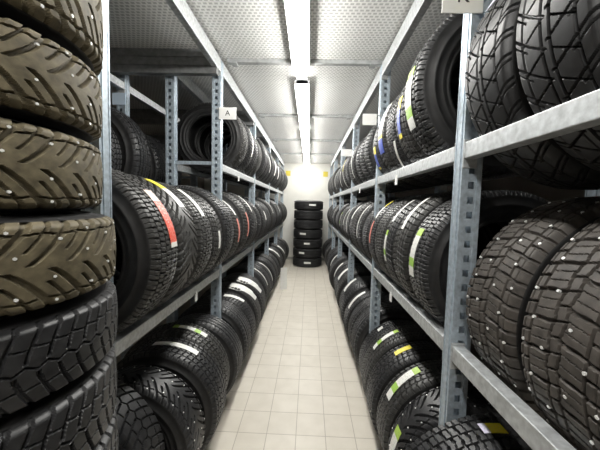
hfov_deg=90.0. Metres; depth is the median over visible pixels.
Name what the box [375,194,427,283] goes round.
tyre
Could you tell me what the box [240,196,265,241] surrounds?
tyre
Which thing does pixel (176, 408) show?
tyre
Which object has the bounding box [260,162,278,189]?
tyre
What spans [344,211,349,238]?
tyre
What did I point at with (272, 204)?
tyre
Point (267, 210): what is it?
tyre
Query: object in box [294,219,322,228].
tyre
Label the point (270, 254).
tyre
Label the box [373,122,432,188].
tyre
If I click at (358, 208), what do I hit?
tyre
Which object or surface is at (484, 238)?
tyre
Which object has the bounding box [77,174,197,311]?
tyre
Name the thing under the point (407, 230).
tyre
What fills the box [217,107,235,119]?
aisle sign
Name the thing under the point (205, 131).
tyre
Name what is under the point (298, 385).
floor
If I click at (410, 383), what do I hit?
tyre
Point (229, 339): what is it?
tyre
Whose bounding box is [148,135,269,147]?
trim
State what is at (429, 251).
tyre
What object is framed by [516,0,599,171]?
tyre
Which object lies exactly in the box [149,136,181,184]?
tyre
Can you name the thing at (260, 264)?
tyre
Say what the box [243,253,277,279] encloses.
tyre
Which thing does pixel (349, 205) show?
tyre
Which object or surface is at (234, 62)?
trim
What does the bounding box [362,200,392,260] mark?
tyre
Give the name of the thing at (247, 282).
tyre
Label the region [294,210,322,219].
tyre
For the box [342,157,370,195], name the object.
tyre
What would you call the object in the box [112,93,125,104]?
aisle sign
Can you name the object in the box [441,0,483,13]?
aisle sign
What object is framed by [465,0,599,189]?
tyre
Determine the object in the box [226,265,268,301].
tyre
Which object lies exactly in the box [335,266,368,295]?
tyre
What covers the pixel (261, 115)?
trim
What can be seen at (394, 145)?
tyre
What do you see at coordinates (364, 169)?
tyre
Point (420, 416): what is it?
tyre
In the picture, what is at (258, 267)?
tyre
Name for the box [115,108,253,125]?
trim
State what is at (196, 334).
tyre
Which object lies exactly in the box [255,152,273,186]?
tyre
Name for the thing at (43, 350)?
tyre
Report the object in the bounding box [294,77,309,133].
ceiling lamp
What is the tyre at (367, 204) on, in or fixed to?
on the storage rack at (466, 195)
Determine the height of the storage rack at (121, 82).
2.460 m
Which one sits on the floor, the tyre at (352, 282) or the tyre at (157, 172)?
the tyre at (352, 282)
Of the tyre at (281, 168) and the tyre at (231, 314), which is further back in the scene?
the tyre at (281, 168)
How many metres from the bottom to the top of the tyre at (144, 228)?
0.670 m
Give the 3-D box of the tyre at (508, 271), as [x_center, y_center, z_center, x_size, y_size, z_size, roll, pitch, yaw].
[0.849,0.255,0.838,0.671,0.671,0.245,2,4,2]
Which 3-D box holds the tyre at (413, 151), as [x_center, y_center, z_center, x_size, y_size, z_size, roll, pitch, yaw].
[0.797,-0.535,1.436,0.646,0.643,0.200,2,4,2]
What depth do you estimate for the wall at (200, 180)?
6.73 m
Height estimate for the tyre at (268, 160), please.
0.628 m
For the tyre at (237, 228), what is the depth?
2.37 m
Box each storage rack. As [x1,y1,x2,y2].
[81,0,283,408]
[110,73,197,359]
[328,0,599,425]
[450,89,599,449]
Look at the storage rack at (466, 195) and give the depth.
1.05 m
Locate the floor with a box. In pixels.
[116,258,381,449]
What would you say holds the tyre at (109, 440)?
on the tyre
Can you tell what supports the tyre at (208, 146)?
on the storage rack at (168, 310)
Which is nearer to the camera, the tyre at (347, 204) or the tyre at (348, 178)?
the tyre at (348, 178)
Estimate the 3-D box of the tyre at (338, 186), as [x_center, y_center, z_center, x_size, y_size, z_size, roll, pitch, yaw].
[0.911,-0.747,5.012,0.595,0.595,0.223,2,4,2]
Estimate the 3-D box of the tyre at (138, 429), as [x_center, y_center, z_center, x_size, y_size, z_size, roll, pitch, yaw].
[-0.942,0.976,1.214,0.737,0.737,0.214,2,4,2]
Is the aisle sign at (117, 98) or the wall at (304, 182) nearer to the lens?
the aisle sign at (117, 98)
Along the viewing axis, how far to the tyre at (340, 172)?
4.39 m
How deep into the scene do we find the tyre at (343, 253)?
5.07 m
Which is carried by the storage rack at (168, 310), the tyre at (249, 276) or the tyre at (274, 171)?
the tyre at (274, 171)
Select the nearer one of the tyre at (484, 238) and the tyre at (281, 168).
the tyre at (484, 238)
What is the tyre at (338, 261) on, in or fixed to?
on the floor
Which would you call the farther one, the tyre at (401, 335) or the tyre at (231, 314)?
the tyre at (231, 314)
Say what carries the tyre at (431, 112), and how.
on the storage rack at (466, 195)
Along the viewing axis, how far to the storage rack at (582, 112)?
0.69 m
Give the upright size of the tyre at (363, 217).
0.622 m
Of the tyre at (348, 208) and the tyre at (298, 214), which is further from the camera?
the tyre at (298, 214)
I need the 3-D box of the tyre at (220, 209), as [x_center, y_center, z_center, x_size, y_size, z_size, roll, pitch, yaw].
[-0.800,0.050,2.095,0.648,0.648,0.213,2,4,2]
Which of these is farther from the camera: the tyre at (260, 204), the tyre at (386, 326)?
the tyre at (260, 204)
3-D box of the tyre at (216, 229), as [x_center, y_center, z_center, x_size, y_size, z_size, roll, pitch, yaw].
[-0.806,0.081,1.858,0.626,0.623,0.207,2,4,2]
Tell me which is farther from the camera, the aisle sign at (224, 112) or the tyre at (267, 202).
the tyre at (267, 202)
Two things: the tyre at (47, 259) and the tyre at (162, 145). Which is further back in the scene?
the tyre at (162, 145)
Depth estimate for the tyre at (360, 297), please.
2.90 m
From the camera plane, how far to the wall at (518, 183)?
2.17 m
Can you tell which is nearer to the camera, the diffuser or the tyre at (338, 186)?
the tyre at (338, 186)
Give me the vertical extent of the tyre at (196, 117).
0.596 m
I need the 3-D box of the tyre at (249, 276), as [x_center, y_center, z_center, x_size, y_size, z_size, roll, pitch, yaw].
[-0.722,0.878,3.504,0.629,0.629,0.215,2,4,2]
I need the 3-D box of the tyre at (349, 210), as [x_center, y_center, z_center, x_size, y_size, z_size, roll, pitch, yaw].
[0.856,0.006,3.914,0.588,0.586,0.203,2,4,2]
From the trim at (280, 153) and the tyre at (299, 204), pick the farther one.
the tyre at (299, 204)
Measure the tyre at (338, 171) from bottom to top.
0.606 m
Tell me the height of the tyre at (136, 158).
0.740 m
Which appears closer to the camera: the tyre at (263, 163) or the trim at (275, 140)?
the tyre at (263, 163)
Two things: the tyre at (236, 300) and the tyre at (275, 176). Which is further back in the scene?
the tyre at (275, 176)
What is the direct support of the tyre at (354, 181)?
on the storage rack at (466, 195)
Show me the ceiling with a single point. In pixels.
(248, 29)
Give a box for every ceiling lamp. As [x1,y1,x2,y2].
[284,0,309,77]
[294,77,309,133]
[301,131,309,154]
[303,153,309,165]
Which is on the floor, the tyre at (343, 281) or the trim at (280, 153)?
the tyre at (343, 281)
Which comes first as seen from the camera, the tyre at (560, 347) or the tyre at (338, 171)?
the tyre at (560, 347)
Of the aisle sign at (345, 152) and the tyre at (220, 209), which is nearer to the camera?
the tyre at (220, 209)
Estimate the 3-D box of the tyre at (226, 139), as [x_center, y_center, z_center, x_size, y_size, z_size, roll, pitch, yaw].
[-0.737,-0.793,3.403,0.594,0.594,0.217,2,4,1]
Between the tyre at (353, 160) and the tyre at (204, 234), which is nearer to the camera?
the tyre at (204, 234)
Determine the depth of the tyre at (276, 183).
5.46 m
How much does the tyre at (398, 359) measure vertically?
0.657 m
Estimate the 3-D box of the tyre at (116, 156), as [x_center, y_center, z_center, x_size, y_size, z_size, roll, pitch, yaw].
[-1.446,-0.415,1.802,0.670,0.670,0.214,2,4,2]
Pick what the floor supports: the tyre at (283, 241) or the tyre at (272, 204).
the tyre at (283, 241)
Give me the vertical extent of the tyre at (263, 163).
0.635 m
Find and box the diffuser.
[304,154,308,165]
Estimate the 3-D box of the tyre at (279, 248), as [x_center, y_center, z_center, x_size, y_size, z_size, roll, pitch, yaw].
[-0.621,0.691,6.173,0.637,0.637,0.222,2,4,2]
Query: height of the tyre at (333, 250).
0.652 m
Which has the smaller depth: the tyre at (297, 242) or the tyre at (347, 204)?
the tyre at (347, 204)
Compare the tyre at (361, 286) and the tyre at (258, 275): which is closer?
the tyre at (361, 286)
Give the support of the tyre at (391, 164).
on the storage rack at (466, 195)
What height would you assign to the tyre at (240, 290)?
0.651 m
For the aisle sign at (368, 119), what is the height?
0.080 m
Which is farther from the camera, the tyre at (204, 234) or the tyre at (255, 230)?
the tyre at (255, 230)
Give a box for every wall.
[178,152,203,188]
[204,163,366,257]
[369,176,584,363]
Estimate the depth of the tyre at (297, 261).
6.90 m
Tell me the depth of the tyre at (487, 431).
0.91 m
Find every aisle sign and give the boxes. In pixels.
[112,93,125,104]
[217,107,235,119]
[341,149,353,155]
[362,114,381,124]
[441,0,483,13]
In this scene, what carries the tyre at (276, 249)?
on the floor
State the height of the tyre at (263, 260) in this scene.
0.641 m
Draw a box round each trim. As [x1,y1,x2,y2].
[109,48,218,75]
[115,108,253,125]
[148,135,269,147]
[227,58,383,68]
[258,113,354,119]
[272,139,341,142]
[280,153,334,155]
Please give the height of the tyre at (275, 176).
0.607 m
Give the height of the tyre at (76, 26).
0.222 m
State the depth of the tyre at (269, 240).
6.64 m
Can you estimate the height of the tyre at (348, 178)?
0.622 m
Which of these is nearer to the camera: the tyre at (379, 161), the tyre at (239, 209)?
the tyre at (379, 161)
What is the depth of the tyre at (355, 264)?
4.25 m
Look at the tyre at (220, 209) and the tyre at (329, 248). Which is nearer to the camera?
the tyre at (220, 209)
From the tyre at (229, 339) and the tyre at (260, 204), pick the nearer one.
the tyre at (229, 339)
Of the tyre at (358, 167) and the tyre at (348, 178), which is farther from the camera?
the tyre at (348, 178)
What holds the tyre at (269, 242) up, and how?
on the floor
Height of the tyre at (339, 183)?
0.614 m
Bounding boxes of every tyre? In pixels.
[0,0,103,75]
[0,15,102,142]
[0,117,102,212]
[0,211,115,318]
[0,280,117,417]
[0,346,116,449]
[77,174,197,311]
[91,409,118,449]
[110,106,150,178]
[111,127,121,170]
[112,169,177,332]
[113,182,211,294]
[116,379,164,449]
[117,337,225,449]
[117,365,204,449]
[124,322,229,387]
[144,134,165,182]
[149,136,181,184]
[175,185,233,273]
[175,313,242,394]
[177,102,247,174]
[178,299,250,362]
[181,189,221,281]
[196,117,253,177]
[197,282,260,332]
[200,292,255,344]
[205,128,257,179]
[207,190,249,258]
[222,191,254,253]
[222,200,240,262]
[222,275,264,323]
[223,135,261,181]
[224,272,265,300]
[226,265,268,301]
[227,136,267,182]
[237,263,270,297]
[238,256,275,289]
[239,149,269,184]
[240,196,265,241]
[240,261,272,291]
[242,157,270,185]
[243,198,260,245]
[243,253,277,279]
[245,203,256,247]
[254,247,281,275]
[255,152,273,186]
[255,155,275,187]
[255,197,273,234]
[255,200,270,233]
[255,251,279,277]
[256,165,277,188]
[256,201,268,236]
[259,161,280,189]
[259,243,284,267]
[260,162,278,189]
[261,198,278,230]
[261,240,283,247]
[262,246,282,264]
[267,198,283,223]
[267,202,274,232]
[269,237,288,258]
[269,242,285,260]
[270,166,282,190]
[270,200,279,228]
[278,168,285,189]
[293,228,321,238]
[293,237,321,248]
[293,247,321,257]
[293,256,321,266]
[294,200,322,209]
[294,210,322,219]
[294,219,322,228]
[322,237,337,256]
[324,243,347,264]
[327,246,348,261]
[327,248,351,271]
[329,255,359,289]
[330,253,355,266]
[332,166,340,193]
[333,202,348,229]
[334,259,362,280]
[334,263,366,287]
[335,171,348,197]
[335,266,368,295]
[336,172,358,197]
[336,269,370,307]
[337,200,361,235]
[338,167,357,197]
[339,205,349,234]
[339,276,376,305]
[340,172,365,196]
[340,280,389,323]
[341,159,360,195]
[341,202,359,237]
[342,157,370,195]
[343,210,349,239]
[343,290,389,340]
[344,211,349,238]
[345,156,371,194]
[346,198,374,246]
[348,295,397,344]
[349,157,374,194]
[349,201,368,248]
[351,137,374,192]
[351,301,416,367]
[352,197,388,254]
[356,142,393,192]
[356,197,397,258]
[359,133,404,191]
[359,320,419,371]
[361,325,434,398]
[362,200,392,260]
[364,121,412,189]
[366,341,441,436]
[368,195,414,275]
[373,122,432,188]
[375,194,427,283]
[376,360,475,449]
[378,96,457,186]
[383,193,491,294]
[386,78,458,183]
[388,384,498,449]
[393,189,504,309]
[395,55,489,180]
[404,13,512,175]
[405,413,531,449]
[408,190,548,343]
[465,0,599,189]
[466,196,599,419]
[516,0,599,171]
[521,218,599,449]
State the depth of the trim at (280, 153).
6.18 m
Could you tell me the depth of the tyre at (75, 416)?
0.59 m
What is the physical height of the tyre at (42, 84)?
0.162 m
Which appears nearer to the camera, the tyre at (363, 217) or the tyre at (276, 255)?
the tyre at (363, 217)
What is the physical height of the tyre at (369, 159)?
0.627 m
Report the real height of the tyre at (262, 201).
0.637 m
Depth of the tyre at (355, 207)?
3.34 m
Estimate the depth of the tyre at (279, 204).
6.30 m
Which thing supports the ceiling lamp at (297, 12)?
attached to the ceiling
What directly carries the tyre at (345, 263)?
on the floor
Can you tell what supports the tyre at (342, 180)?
on the storage rack at (466, 195)
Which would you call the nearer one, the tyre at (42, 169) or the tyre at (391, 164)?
the tyre at (42, 169)
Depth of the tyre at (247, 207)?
2.87 m
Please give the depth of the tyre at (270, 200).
5.54 m
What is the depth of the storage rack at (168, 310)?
2.17 m
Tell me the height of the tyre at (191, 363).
0.664 m
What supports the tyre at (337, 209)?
on the storage rack at (466, 195)
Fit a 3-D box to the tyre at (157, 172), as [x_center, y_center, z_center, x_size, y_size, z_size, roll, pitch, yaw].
[-1.426,-0.454,2.441,0.660,0.660,0.214,2,4,2]
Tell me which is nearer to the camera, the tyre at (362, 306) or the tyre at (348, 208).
the tyre at (362, 306)
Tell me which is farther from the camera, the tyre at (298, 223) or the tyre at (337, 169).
the tyre at (298, 223)
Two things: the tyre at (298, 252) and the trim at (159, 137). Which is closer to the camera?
the trim at (159, 137)
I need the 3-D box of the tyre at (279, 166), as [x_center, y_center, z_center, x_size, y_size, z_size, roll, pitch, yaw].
[-0.653,-0.993,6.058,0.625,0.625,0.217,2,4,2]
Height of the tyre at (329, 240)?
0.669 m
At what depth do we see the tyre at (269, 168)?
4.19 m
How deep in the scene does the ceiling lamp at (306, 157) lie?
6.46 m
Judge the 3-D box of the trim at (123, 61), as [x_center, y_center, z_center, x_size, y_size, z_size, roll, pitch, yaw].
[-1.614,-1.157,2.114,2.085,0.165,0.048,2,4,2]
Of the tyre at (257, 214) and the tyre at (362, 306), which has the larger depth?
the tyre at (257, 214)
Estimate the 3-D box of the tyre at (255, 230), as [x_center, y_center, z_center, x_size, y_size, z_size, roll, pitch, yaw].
[-0.766,-0.002,3.182,0.610,0.610,0.212,2,4,2]
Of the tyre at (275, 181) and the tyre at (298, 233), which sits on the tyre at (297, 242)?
the tyre at (298, 233)
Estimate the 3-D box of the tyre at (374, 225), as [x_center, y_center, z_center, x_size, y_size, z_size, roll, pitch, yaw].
[0.799,0.105,2.093,0.624,0.622,0.213,2,4,1]
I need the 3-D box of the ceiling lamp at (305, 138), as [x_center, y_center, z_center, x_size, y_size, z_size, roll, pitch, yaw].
[0.097,-1.345,5.024,0.128,0.104,1.650,2,4,2]
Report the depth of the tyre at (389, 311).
2.36 m
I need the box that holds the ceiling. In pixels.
[109,0,451,163]
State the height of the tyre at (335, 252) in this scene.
0.653 m

